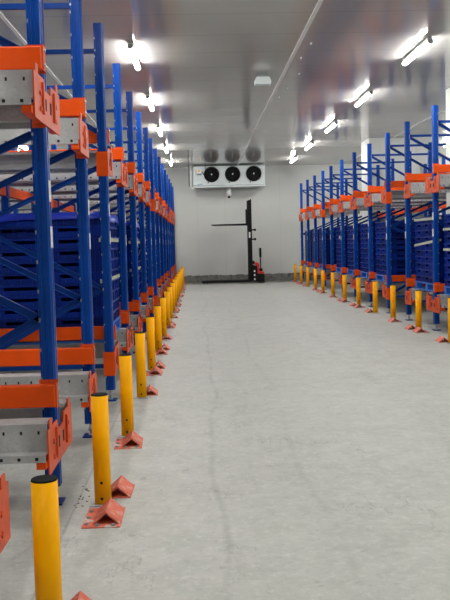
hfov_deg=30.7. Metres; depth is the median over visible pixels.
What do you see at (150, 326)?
bollard
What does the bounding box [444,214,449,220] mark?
crate
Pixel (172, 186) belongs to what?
upright
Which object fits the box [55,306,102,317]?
crate
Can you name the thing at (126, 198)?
rail
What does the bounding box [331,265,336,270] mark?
bar
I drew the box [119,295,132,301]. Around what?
crate
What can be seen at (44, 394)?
bar
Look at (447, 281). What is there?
crate
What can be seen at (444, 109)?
trim
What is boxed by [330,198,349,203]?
bar
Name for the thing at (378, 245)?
crate
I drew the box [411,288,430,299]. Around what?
rail
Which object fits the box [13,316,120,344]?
pallet
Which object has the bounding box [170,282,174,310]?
bollard
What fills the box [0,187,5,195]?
bar
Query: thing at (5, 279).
crate
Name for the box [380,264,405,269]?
crate
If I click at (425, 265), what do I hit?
crate
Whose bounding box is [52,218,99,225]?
crate
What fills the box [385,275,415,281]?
bar
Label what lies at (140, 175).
bar
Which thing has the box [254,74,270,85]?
emergency light
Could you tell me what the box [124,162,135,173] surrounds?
bar
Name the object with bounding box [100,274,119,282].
band
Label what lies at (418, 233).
crate
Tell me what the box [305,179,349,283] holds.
upright
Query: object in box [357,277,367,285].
rail
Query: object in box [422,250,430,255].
crate
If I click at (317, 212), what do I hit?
rail
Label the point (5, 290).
crate
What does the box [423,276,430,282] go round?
crate
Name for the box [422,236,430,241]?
crate
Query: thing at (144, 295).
bar
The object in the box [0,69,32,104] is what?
rail
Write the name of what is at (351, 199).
rail
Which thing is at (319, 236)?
crate stack
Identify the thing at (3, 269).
crate
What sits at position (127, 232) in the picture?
crate
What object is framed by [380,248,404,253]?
crate
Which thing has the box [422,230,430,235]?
crate
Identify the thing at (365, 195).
rail
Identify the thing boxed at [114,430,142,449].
floor guide
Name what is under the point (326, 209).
rail
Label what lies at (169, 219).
upright
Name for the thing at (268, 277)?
baseboard
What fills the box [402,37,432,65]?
lamp
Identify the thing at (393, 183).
bar
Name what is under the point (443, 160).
upright
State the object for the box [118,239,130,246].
crate
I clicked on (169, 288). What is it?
bollard
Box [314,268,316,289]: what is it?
bollard
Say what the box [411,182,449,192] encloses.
rail
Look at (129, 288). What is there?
crate
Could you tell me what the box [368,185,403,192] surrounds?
bar
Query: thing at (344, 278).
bollard
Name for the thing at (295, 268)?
bollard
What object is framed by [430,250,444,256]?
crate
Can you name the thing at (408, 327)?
floor guide
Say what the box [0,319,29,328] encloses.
crate
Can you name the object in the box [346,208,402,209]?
rail
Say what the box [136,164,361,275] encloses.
wall
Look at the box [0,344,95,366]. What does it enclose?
bar
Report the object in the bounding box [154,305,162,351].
bollard
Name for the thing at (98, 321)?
crate
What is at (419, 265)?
crate
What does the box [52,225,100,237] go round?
crate
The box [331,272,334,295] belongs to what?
bollard
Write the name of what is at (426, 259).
crate
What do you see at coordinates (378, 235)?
crate
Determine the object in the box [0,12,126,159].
trim
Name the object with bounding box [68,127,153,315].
upright
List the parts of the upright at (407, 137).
post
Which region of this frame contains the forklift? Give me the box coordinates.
[202,199,264,284]
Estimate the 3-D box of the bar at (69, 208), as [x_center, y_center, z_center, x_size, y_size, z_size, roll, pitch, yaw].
[-2.870,-1.664,14.775,0.050,0.130,1.750,-2,4,-2]
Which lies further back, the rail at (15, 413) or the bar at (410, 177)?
the bar at (410, 177)
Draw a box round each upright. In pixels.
[0,0,71,505]
[0,0,97,437]
[0,23,118,400]
[0,473,10,553]
[1,63,132,372]
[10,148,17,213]
[29,91,142,352]
[51,112,149,338]
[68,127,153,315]
[93,148,162,304]
[124,138,158,304]
[136,157,165,296]
[144,170,169,285]
[145,164,167,290]
[166,174,171,281]
[168,179,173,281]
[170,183,174,278]
[172,186,176,273]
[299,183,339,281]
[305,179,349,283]
[312,175,357,282]
[320,171,361,289]
[329,165,379,280]
[338,159,394,296]
[350,151,411,300]
[364,142,431,306]
[381,133,445,312]
[404,121,449,320]
[423,164,427,216]
[425,105,449,330]
[442,158,445,214]
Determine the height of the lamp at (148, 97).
0.122 m
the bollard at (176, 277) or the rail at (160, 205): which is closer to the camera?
the rail at (160, 205)
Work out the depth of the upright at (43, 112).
4.99 m
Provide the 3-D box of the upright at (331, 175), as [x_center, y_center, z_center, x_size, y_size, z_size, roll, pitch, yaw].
[3.953,-2.141,24.711,1.557,3.817,0.532,-2,4,-2]
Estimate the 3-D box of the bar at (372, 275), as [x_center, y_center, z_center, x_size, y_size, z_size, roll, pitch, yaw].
[4.155,-0.600,19.345,1.544,0.172,0.078,-2,4,-2]
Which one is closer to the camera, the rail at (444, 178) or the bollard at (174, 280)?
the rail at (444, 178)
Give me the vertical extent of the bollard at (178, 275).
0.689 m
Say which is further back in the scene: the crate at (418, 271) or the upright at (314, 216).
the upright at (314, 216)
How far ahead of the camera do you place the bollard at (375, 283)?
17.64 m
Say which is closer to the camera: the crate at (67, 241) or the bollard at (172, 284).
the crate at (67, 241)
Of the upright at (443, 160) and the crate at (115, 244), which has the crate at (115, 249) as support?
the crate at (115, 244)
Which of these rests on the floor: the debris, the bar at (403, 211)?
the debris
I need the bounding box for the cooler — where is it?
[188,164,264,197]
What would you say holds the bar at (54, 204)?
attached to the upright at (133, 193)
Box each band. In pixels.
[99,238,118,241]
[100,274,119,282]
[414,217,440,221]
[414,239,440,246]
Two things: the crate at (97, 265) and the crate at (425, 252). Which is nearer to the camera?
the crate at (97, 265)
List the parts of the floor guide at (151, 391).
plate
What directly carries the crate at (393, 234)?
on the crate at (393, 239)
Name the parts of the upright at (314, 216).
post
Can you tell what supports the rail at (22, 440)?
attached to the upright at (43, 112)
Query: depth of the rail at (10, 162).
8.69 m
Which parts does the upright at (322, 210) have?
post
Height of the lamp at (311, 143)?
0.122 m
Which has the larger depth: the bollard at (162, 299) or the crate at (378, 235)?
the crate at (378, 235)
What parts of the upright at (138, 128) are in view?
post, post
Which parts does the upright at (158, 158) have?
post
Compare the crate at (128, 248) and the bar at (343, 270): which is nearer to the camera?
the crate at (128, 248)
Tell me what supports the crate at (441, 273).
on the crate at (441, 280)
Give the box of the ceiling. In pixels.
[0,0,449,167]
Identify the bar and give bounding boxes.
[0,45,45,73]
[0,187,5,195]
[0,324,116,341]
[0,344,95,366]
[0,379,59,408]
[8,147,124,160]
[9,187,33,203]
[20,310,129,323]
[49,128,109,144]
[51,199,57,208]
[59,97,86,118]
[59,202,73,211]
[119,300,140,311]
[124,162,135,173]
[135,173,143,182]
[140,292,147,302]
[143,181,150,189]
[147,287,153,295]
[154,192,158,199]
[157,279,161,285]
[306,206,319,210]
[313,204,329,208]
[322,264,336,268]
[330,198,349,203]
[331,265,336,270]
[340,195,363,200]
[341,267,347,272]
[353,191,380,196]
[354,269,360,275]
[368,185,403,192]
[369,272,382,278]
[384,180,424,187]
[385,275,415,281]
[392,210,404,215]
[405,173,449,181]
[406,278,425,286]
[411,205,427,212]
[430,203,445,208]
[432,163,449,173]
[433,282,444,292]
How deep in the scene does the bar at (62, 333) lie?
8.50 m
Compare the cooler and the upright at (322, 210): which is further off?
the cooler
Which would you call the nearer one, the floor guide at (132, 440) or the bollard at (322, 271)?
the floor guide at (132, 440)
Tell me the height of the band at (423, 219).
0.042 m
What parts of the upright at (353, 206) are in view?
post, post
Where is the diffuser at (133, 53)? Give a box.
[129,48,139,69]
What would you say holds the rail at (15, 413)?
attached to the upright at (43, 112)
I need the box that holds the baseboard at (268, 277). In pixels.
[184,273,329,282]
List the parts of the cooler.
casing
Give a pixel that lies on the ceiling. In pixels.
(201, 61)
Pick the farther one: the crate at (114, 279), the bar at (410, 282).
the bar at (410, 282)
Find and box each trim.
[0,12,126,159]
[237,0,322,165]
[345,109,445,163]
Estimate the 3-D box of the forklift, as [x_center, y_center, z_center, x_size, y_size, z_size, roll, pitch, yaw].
[0.284,-2.265,31.946,2.460,3.240,0.740,-2,4,-2]
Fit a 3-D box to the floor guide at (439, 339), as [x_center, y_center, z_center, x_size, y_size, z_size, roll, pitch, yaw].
[3.338,0.598,12.613,0.170,0.078,0.280,-1,4,0]
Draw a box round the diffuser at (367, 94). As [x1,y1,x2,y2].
[355,92,369,106]
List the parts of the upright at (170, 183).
post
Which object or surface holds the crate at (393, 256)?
on the crate at (394, 262)
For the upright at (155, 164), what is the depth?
19.18 m
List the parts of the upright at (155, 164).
post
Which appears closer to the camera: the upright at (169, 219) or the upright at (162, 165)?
the upright at (162, 165)
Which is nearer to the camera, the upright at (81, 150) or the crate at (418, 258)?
the upright at (81, 150)
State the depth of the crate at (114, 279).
9.48 m
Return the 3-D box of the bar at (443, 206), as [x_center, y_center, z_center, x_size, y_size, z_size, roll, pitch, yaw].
[4.864,-2.115,18.425,0.050,0.130,1.750,-2,4,-2]
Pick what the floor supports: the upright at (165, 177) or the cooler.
the upright at (165, 177)
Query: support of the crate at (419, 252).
on the crate at (418, 258)
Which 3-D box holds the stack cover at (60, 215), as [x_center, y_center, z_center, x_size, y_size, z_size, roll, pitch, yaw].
[-1.887,-0.913,9.277,1.214,0.104,1.592,-2,4,-2]
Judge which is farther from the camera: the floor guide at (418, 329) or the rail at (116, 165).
the floor guide at (418, 329)
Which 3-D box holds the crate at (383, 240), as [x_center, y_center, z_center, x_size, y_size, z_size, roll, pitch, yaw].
[3.833,-1.347,18.446,0.580,0.118,0.515,-2,4,-2]
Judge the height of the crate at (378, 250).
0.118 m
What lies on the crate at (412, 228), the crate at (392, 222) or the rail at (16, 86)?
the crate at (392, 222)
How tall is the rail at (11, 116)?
0.205 m
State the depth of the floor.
5.87 m
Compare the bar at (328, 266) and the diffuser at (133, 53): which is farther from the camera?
the bar at (328, 266)
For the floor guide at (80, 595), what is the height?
0.078 m
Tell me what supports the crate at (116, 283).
on the crate at (116, 292)
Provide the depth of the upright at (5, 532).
3.62 m
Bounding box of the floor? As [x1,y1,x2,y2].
[0,279,449,599]
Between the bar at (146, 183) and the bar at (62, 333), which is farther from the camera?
the bar at (146, 183)
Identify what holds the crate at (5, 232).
on the crate at (3, 246)
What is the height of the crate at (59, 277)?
0.118 m
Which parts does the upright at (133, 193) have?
post, post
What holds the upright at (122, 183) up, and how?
on the floor
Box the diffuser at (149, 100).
[147,98,153,110]
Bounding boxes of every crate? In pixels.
[0,221,34,227]
[0,227,34,238]
[0,238,35,250]
[0,250,35,261]
[0,261,36,273]
[0,273,36,284]
[0,284,37,296]
[0,296,37,307]
[0,308,37,319]
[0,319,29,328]
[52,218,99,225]
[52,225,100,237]
[53,237,100,248]
[53,248,100,260]
[54,260,101,271]
[54,271,101,283]
[55,283,102,294]
[55,294,102,306]
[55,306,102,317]
[56,317,103,326]
[66,226,112,236]
[66,237,112,247]
[67,248,113,257]
[67,258,113,267]
[68,279,114,289]
[73,227,116,236]
[73,237,117,246]
[74,247,117,257]
[75,257,118,267]
[93,309,115,320]
[112,247,130,254]
[114,267,118,274]
[114,278,118,287]
[114,287,118,297]
[115,296,119,308]
[115,306,119,317]
[116,231,130,238]
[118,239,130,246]
[118,255,130,262]
[118,263,131,270]
[118,279,131,286]
[119,287,131,294]
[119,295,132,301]
[375,233,399,237]
[375,238,399,242]
[375,243,400,247]
[375,248,399,253]
[375,253,400,258]
[380,221,404,226]
[380,227,404,231]
[380,232,402,237]
[380,238,404,242]
[380,243,404,247]
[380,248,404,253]
[380,259,404,264]
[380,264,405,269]
[381,270,403,274]
[385,220,414,225]
[385,226,414,231]
[385,231,414,236]
[385,237,414,242]
[385,254,415,259]
[386,270,415,274]
[391,242,415,248]
[391,248,415,253]
[391,259,415,264]
[392,265,415,270]
[415,217,422,223]
[415,224,422,229]
[415,230,422,236]
[415,237,422,242]
[415,249,423,255]
[415,256,422,261]
[415,262,423,268]
[415,268,422,274]
[415,274,422,281]
[422,216,430,222]
[422,223,431,229]
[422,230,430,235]
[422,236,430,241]
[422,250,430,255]
[422,269,430,276]
[423,243,430,249]
[423,256,431,262]
[423,263,430,269]
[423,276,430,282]
[430,229,444,235]
[430,236,444,242]
[430,243,443,249]
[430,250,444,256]
[430,257,444,263]
[430,263,444,270]
[430,270,444,277]
[430,277,444,283]
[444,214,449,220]
[444,221,449,227]
[444,236,449,242]
[444,243,449,247]
[444,251,449,256]
[444,257,449,264]
[444,264,449,271]
[444,272,449,278]
[444,279,449,285]
[445,230,449,235]
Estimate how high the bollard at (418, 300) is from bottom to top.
0.689 m
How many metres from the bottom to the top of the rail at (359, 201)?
0.205 m
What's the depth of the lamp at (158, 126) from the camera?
21.24 m
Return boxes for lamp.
[127,42,139,70]
[146,93,153,110]
[156,124,161,135]
[305,141,313,149]
[325,120,337,132]
[354,89,372,106]
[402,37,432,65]
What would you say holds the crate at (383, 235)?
on the crate at (383, 240)
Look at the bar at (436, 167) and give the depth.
13.83 m
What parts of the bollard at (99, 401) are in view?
plate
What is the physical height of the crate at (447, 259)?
0.118 m
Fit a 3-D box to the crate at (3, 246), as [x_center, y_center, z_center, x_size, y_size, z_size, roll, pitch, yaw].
[-2.147,-0.594,8.769,0.580,0.118,0.515,-2,4,-2]
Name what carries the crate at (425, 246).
on the crate at (425, 252)
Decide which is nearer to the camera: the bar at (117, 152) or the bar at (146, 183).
the bar at (117, 152)
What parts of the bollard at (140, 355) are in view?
plate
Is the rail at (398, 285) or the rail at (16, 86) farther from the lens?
the rail at (398, 285)
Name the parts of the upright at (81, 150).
support arm, post, support arm, foot plate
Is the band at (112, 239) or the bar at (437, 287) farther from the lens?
the bar at (437, 287)
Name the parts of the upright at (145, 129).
post, post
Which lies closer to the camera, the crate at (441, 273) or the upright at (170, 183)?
the crate at (441, 273)
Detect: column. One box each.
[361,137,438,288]
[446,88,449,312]
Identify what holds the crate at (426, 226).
on the crate at (425, 232)
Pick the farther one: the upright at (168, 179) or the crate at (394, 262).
the upright at (168, 179)
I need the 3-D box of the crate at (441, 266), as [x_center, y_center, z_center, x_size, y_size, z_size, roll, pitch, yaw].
[3.975,-0.589,14.457,0.580,0.118,0.515,-2,4,-2]
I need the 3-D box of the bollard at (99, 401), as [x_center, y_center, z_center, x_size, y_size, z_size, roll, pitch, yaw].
[-0.766,0.922,5.083,0.150,0.689,0.140,-2,4,-2]
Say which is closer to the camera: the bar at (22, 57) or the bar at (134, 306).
the bar at (22, 57)
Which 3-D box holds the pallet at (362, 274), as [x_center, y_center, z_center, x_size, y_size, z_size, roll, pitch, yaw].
[4.095,-0.628,20.329,1.180,0.145,1.564,-2,4,-2]
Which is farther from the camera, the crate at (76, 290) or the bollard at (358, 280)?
the bollard at (358, 280)
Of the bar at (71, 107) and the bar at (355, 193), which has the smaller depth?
the bar at (71, 107)
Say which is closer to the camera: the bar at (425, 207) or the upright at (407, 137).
the upright at (407, 137)
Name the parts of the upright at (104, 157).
post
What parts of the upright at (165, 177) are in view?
post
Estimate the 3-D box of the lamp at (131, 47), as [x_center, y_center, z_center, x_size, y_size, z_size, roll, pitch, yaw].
[-1.445,-3.876,13.084,0.090,0.122,1.590,-2,4,-2]
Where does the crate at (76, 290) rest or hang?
on the crate at (60, 300)
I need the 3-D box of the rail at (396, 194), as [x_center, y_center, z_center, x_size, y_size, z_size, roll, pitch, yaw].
[4.883,-2.306,17.823,2.950,0.205,0.261,-2,4,-2]
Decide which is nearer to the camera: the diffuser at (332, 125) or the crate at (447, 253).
the crate at (447, 253)
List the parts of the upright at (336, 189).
post, post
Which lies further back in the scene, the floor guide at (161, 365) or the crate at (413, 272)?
the crate at (413, 272)
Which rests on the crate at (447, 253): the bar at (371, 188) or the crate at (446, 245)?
the crate at (446, 245)
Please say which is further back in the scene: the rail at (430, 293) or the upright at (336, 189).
the upright at (336, 189)
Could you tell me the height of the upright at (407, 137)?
3.817 m
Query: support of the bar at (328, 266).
attached to the upright at (322, 210)
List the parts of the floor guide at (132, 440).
plate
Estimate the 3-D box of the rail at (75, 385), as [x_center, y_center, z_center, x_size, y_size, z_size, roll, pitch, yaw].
[-3.254,0.749,6.484,4.350,0.205,0.261,-2,4,-2]
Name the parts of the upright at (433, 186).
post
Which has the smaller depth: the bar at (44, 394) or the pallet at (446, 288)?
the bar at (44, 394)
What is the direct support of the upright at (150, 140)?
on the floor
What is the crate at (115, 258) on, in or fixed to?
on the crate at (116, 271)
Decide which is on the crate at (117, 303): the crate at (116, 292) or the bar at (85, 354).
the crate at (116, 292)
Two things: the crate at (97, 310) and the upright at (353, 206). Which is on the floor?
the upright at (353, 206)
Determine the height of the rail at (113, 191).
0.205 m
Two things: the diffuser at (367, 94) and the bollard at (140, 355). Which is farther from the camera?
the diffuser at (367, 94)
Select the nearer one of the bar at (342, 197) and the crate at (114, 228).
the crate at (114, 228)
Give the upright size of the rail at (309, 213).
0.205 m
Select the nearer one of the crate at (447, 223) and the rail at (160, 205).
the crate at (447, 223)
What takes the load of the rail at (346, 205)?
attached to the upright at (341, 209)
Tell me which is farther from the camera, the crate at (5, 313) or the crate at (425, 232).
the crate at (425, 232)
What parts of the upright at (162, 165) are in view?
post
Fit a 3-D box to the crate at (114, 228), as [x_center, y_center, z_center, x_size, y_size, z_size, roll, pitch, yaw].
[-1.600,-0.802,9.814,0.580,0.118,0.515,-2,4,-2]
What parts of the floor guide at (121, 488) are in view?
plate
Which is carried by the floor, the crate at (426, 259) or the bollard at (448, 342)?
the bollard at (448, 342)
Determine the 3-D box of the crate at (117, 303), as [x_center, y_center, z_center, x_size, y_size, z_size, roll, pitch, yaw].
[-1.578,0.038,9.872,0.580,0.118,0.515,-2,4,-2]
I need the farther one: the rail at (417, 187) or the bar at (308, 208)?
the bar at (308, 208)
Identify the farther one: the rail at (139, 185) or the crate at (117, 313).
the rail at (139, 185)
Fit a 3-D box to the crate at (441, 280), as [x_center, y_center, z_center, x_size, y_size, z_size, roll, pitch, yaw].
[3.984,-0.349,14.475,0.580,0.118,0.515,-2,4,-2]
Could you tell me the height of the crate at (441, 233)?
0.118 m
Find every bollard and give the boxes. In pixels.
[30,475,61,599]
[90,392,115,506]
[118,354,133,437]
[134,332,148,398]
[146,316,155,370]
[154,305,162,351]
[160,297,166,336]
[164,291,170,325]
[167,286,173,318]
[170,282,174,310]
[173,279,176,305]
[175,276,178,300]
[176,274,179,294]
[294,264,296,281]
[300,265,302,283]
[306,267,309,286]
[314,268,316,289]
[321,270,324,292]
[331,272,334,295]
[342,275,346,300]
[356,277,360,306]
[371,281,378,312]
[390,285,395,318]
[413,290,421,329]
[445,297,449,343]
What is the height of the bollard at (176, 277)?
0.689 m
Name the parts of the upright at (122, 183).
post, post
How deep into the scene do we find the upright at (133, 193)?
12.01 m
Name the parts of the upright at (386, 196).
post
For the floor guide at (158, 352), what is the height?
0.078 m
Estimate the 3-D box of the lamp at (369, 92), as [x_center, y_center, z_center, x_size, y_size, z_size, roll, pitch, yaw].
[2.946,-4.295,17.481,0.090,0.122,1.590,-2,4,-2]
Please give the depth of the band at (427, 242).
15.08 m
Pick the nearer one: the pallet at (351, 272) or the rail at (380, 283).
the rail at (380, 283)
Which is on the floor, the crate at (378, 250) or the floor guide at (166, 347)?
the floor guide at (166, 347)
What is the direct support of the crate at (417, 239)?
on the crate
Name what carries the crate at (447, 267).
on the crate at (447, 274)
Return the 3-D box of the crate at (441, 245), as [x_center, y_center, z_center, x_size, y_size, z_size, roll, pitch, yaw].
[3.971,-0.949,14.433,0.580,0.118,0.515,-2,4,-2]
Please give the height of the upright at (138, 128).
3.817 m
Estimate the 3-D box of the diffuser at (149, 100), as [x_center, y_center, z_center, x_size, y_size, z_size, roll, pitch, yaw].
[-1.584,-4.150,17.343,0.074,0.074,1.500,-2,4,-2]
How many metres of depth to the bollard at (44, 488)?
3.22 m
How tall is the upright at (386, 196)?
3.817 m
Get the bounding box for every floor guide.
[71,591,91,599]
[81,498,124,528]
[111,475,134,498]
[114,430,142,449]
[146,366,162,375]
[147,385,157,395]
[155,347,167,354]
[156,361,165,368]
[162,333,172,339]
[162,343,170,349]
[387,317,401,322]
[405,324,414,329]
[413,327,429,332]
[434,336,447,342]
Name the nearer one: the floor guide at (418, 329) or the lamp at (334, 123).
the floor guide at (418, 329)
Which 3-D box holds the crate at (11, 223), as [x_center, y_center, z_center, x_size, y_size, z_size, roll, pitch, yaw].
[-2.158,-0.834,8.753,0.580,0.118,0.515,-2,4,-2]
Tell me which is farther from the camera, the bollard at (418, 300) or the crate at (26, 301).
the bollard at (418, 300)
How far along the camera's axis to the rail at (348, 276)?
22.74 m
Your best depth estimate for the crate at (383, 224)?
18.38 m
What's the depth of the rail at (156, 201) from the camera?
18.69 m
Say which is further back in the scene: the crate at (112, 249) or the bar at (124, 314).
the bar at (124, 314)
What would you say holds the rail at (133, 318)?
attached to the upright at (133, 193)
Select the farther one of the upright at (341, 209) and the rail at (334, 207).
the rail at (334, 207)
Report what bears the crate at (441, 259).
on the crate at (441, 266)
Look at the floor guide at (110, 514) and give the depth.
4.78 m
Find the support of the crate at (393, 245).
on the crate at (393, 251)
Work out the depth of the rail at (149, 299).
15.48 m
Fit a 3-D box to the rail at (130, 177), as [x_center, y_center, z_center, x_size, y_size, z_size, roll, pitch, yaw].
[-3.477,-1.616,11.624,4.350,0.205,0.261,-2,4,-2]
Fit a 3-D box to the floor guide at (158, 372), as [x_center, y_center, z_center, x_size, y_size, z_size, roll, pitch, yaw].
[-0.886,0.875,10.182,0.220,0.078,0.340,-2,4,-1]
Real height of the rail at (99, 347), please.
0.205 m
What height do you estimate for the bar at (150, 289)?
0.172 m
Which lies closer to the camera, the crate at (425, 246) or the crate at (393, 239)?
the crate at (425, 246)
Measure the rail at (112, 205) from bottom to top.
0.205 m
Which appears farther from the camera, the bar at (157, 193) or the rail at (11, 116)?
the bar at (157, 193)
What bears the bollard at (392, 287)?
on the floor
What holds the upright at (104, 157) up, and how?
on the floor
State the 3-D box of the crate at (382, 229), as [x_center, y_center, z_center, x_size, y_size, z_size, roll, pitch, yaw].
[3.824,-1.587,18.429,0.580,0.118,0.515,-2,4,-2]
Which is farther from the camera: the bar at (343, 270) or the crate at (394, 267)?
the bar at (343, 270)
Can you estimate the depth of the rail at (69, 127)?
6.35 m
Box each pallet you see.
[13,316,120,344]
[347,269,359,275]
[360,271,382,279]
[376,274,405,282]
[415,281,443,292]
[444,286,449,294]
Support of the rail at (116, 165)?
attached to the upright at (122, 183)
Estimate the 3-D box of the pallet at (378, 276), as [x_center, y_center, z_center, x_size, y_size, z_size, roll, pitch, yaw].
[4.154,-0.502,18.515,1.180,0.145,1.564,-2,4,-2]
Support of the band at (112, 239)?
attached to the crate at (115, 244)
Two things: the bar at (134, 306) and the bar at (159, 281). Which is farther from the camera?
the bar at (159, 281)
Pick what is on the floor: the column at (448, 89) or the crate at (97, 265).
the column at (448, 89)
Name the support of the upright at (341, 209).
on the floor
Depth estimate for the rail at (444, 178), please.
13.58 m
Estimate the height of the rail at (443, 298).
0.205 m
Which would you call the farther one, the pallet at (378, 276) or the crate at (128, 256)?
the pallet at (378, 276)
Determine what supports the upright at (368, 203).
on the floor
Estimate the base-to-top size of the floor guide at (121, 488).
0.078 m
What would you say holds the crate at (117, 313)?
on the pallet at (117, 321)
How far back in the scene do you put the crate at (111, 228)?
9.50 m
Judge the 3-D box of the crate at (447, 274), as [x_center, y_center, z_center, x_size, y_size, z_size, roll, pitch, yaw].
[4.010,-0.412,13.651,0.580,0.118,0.515,-2,4,-2]
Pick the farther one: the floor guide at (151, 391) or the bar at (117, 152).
the bar at (117, 152)
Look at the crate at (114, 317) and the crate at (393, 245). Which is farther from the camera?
the crate at (393, 245)
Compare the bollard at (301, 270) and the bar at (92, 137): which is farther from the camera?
the bollard at (301, 270)
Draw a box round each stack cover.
[0,212,118,223]
[117,221,139,228]
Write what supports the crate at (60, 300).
on the crate at (97, 310)
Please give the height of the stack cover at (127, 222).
0.104 m
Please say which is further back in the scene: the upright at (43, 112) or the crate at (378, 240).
the crate at (378, 240)
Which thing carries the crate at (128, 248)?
on the crate at (128, 256)
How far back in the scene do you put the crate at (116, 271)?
9.90 m
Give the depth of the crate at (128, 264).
12.24 m
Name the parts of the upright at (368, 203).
post, post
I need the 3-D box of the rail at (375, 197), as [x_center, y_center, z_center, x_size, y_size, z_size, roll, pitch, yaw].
[4.844,-2.388,18.994,2.950,0.205,0.261,-2,4,-2]
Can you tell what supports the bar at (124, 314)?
attached to the upright at (122, 183)
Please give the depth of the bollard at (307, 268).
28.51 m
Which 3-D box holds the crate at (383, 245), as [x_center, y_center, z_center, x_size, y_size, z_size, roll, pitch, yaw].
[3.840,-1.227,18.455,0.580,0.118,0.515,-2,4,-2]
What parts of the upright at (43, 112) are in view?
support arm, support arm, post, foot plate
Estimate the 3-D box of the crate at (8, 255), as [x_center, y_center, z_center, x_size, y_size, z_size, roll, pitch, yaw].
[-2.150,-0.474,8.777,0.580,0.118,0.515,-2,4,-2]
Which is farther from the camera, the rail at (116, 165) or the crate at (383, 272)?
the crate at (383, 272)
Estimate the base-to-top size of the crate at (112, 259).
0.118 m
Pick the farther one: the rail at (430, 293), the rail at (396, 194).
the rail at (396, 194)
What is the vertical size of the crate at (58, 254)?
0.118 m
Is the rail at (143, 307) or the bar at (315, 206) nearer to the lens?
the rail at (143, 307)
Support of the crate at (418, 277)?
on the pallet at (418, 284)
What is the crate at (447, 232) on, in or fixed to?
on the crate at (447, 238)
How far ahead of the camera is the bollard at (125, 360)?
6.84 m
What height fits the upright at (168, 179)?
3.817 m
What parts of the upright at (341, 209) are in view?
post, post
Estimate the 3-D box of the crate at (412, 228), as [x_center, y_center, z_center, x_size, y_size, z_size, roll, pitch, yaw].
[3.843,-1.551,17.912,0.580,0.118,0.515,-2,4,-2]
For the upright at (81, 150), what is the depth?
6.75 m
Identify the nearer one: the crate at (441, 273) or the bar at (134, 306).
the bar at (134, 306)
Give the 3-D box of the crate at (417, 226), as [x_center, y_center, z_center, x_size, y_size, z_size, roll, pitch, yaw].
[3.925,-1.380,15.443,0.580,0.118,0.515,-2,4,-2]
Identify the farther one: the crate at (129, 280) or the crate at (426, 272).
the crate at (426, 272)
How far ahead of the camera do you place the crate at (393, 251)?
17.69 m
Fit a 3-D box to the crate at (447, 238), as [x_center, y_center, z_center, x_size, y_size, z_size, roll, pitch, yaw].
[3.995,-1.012,13.608,0.580,0.118,0.515,-2,4,-2]
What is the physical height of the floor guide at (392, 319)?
0.078 m
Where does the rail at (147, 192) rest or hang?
attached to the upright at (145, 129)
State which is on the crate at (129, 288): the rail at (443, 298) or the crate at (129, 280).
the crate at (129, 280)
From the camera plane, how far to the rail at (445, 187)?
14.45 m
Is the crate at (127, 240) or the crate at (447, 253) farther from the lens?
the crate at (447, 253)
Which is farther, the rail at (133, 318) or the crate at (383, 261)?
the crate at (383, 261)
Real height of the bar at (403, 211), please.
0.130 m
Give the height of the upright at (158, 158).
3.817 m
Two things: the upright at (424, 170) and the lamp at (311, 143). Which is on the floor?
the upright at (424, 170)
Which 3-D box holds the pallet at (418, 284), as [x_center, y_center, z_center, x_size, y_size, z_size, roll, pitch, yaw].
[4.269,-0.260,15.010,1.180,0.145,1.564,-2,4,-2]
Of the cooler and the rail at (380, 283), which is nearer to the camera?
the rail at (380, 283)
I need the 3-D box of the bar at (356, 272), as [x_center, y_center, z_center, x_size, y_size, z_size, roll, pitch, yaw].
[4.094,-0.728,21.196,1.544,0.172,0.078,-2,4,-2]
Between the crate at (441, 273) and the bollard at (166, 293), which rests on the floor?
the bollard at (166, 293)
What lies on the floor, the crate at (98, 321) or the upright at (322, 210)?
the upright at (322, 210)
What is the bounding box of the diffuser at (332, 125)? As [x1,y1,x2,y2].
[325,123,334,132]
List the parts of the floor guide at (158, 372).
plate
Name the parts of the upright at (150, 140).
post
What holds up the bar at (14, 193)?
attached to the upright at (122, 183)
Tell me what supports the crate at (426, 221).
on the crate at (426, 226)
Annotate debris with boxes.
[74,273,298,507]
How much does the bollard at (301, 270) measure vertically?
0.689 m
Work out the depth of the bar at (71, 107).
6.60 m
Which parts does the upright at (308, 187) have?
post, post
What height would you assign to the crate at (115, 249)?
0.118 m
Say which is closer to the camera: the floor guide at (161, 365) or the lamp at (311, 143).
the floor guide at (161, 365)
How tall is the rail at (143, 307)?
0.205 m
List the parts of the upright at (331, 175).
post, post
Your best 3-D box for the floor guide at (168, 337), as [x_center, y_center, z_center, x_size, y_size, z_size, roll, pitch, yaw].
[-1.005,0.619,13.883,0.220,0.078,0.340,-1,4,0]
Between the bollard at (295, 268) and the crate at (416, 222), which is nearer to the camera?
the crate at (416, 222)
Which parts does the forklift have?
outrigger leg, outrigger leg, mast rail, mast rail, rail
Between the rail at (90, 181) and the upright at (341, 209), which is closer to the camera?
the rail at (90, 181)
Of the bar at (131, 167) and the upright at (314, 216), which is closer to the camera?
the bar at (131, 167)
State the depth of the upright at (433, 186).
13.97 m
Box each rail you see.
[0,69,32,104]
[0,90,48,128]
[0,118,78,144]
[0,150,97,173]
[0,162,120,180]
[0,184,141,199]
[0,191,148,205]
[0,197,128,202]
[0,198,154,210]
[0,371,88,402]
[0,398,66,423]
[0,417,52,463]
[6,340,116,357]
[9,167,124,186]
[12,175,132,190]
[12,201,157,212]
[25,189,128,194]
[110,205,161,213]
[114,328,126,346]
[130,315,137,330]
[140,305,145,318]
[148,298,151,309]
[308,212,344,216]
[315,210,352,215]
[320,208,359,214]
[332,205,399,211]
[343,202,418,208]
[344,274,353,281]
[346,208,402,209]
[351,199,420,207]
[356,198,425,205]
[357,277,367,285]
[365,195,444,203]
[372,194,445,202]
[372,280,405,289]
[383,190,445,199]
[384,283,425,291]
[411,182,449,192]
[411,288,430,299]
[428,177,449,189]
[428,292,443,299]
[436,174,449,186]
[437,294,449,307]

